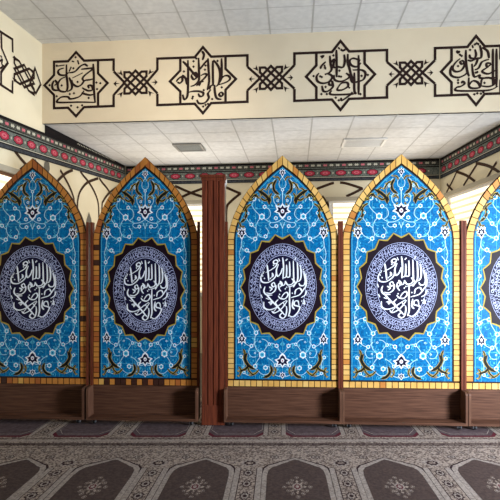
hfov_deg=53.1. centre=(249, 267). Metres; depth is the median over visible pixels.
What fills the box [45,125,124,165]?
trim
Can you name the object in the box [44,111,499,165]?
ceiling
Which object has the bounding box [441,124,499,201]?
wall
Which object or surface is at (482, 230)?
tile panel
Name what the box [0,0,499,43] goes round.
ceiling
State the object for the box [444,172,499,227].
window
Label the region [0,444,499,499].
carpet
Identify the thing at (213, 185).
wooden post
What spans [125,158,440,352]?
wall
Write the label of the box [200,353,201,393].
floor
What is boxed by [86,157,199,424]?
tile panel
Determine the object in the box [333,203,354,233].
blind
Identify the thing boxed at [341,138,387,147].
ceiling light
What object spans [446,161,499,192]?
trim
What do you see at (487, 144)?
banner
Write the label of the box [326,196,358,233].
window
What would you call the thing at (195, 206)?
window
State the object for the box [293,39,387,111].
cartouche
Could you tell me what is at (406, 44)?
wall header
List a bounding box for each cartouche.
[0,30,13,93]
[43,51,114,117]
[156,46,248,114]
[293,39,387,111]
[434,34,499,106]
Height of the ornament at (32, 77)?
0.380 m
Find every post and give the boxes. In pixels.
[200,174,225,424]
[225,179,226,221]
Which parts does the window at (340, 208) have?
frame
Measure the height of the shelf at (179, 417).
0.023 m
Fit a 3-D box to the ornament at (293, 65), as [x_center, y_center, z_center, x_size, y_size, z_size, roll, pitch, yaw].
[0.254,-2.301,6.073,0.593,0.348,0.001,0,0,5]
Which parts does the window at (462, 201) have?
frame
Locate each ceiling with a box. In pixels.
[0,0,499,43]
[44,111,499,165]
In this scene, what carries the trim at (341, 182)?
attached to the wall at (337, 189)
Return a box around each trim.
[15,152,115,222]
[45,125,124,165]
[175,181,362,221]
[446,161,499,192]
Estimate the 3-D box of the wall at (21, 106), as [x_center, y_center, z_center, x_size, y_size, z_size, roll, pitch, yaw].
[-3.402,-0.671,1.573,0.120,4.343,15.150,0,0,8]
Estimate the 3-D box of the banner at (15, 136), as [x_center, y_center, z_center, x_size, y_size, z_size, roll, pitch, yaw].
[-2.650,-1.523,6.157,0.017,0.588,5.640,0,0,8]
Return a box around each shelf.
[0,412,81,419]
[88,413,194,421]
[226,415,339,423]
[345,417,465,425]
[471,419,499,426]
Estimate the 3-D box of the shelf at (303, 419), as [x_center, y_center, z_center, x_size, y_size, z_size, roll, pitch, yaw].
[0.308,1.430,4.729,1.053,0.023,0.170,0,0,3]
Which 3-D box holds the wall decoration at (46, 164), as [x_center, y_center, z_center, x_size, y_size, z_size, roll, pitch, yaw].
[-2.504,-0.854,7.197,0.001,1.188,2.919,0,0,8]
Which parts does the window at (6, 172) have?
frame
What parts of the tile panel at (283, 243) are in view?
post, rail, post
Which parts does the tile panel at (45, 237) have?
rail, post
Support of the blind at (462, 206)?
attached to the window at (462, 201)
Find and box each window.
[0,164,18,189]
[185,200,201,296]
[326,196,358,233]
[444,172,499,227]
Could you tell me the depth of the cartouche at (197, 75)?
6.15 m
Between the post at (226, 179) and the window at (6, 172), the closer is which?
the post at (226, 179)
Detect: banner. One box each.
[0,115,124,182]
[126,159,438,183]
[440,125,499,178]
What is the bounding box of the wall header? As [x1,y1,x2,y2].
[42,25,499,124]
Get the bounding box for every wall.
[0,11,118,227]
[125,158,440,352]
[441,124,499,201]
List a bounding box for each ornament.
[12,56,41,95]
[113,69,157,95]
[247,64,294,92]
[386,59,435,87]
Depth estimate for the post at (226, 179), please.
4.96 m
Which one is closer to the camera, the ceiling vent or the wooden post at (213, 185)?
the wooden post at (213, 185)
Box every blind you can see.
[0,174,10,189]
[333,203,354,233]
[451,186,488,227]
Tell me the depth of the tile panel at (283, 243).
4.78 m
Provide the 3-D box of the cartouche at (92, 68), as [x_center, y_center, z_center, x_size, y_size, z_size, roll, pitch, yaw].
[-2.156,-2.313,6.290,0.938,0.851,0.001,0,0,5]
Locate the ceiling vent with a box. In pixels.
[172,143,205,151]
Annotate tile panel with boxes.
[0,158,89,422]
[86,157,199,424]
[224,155,341,426]
[341,154,467,428]
[464,175,499,429]
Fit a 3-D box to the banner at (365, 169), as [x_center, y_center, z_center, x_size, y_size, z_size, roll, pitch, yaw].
[0.464,-1.651,8.631,5.400,0.333,0.017,0,0,7]
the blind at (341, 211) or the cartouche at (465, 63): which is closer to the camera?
the cartouche at (465, 63)
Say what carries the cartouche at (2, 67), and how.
attached to the wall at (21, 106)
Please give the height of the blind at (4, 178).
1.455 m
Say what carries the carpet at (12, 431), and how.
on the floor
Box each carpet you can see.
[0,394,499,443]
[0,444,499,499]
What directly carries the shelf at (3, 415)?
attached to the tile panel at (45, 237)
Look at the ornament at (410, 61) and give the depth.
5.92 m
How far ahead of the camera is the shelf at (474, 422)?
4.59 m
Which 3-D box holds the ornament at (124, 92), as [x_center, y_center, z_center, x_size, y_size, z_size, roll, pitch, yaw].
[-1.426,-2.301,6.224,0.581,0.356,0.001,0,0,5]
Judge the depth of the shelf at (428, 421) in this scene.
4.62 m
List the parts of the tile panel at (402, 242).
post, rail, post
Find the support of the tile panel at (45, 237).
on the carpet at (12, 431)
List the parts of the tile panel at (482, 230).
post, rail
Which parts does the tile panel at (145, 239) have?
post, rail, post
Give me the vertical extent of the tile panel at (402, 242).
2.562 m

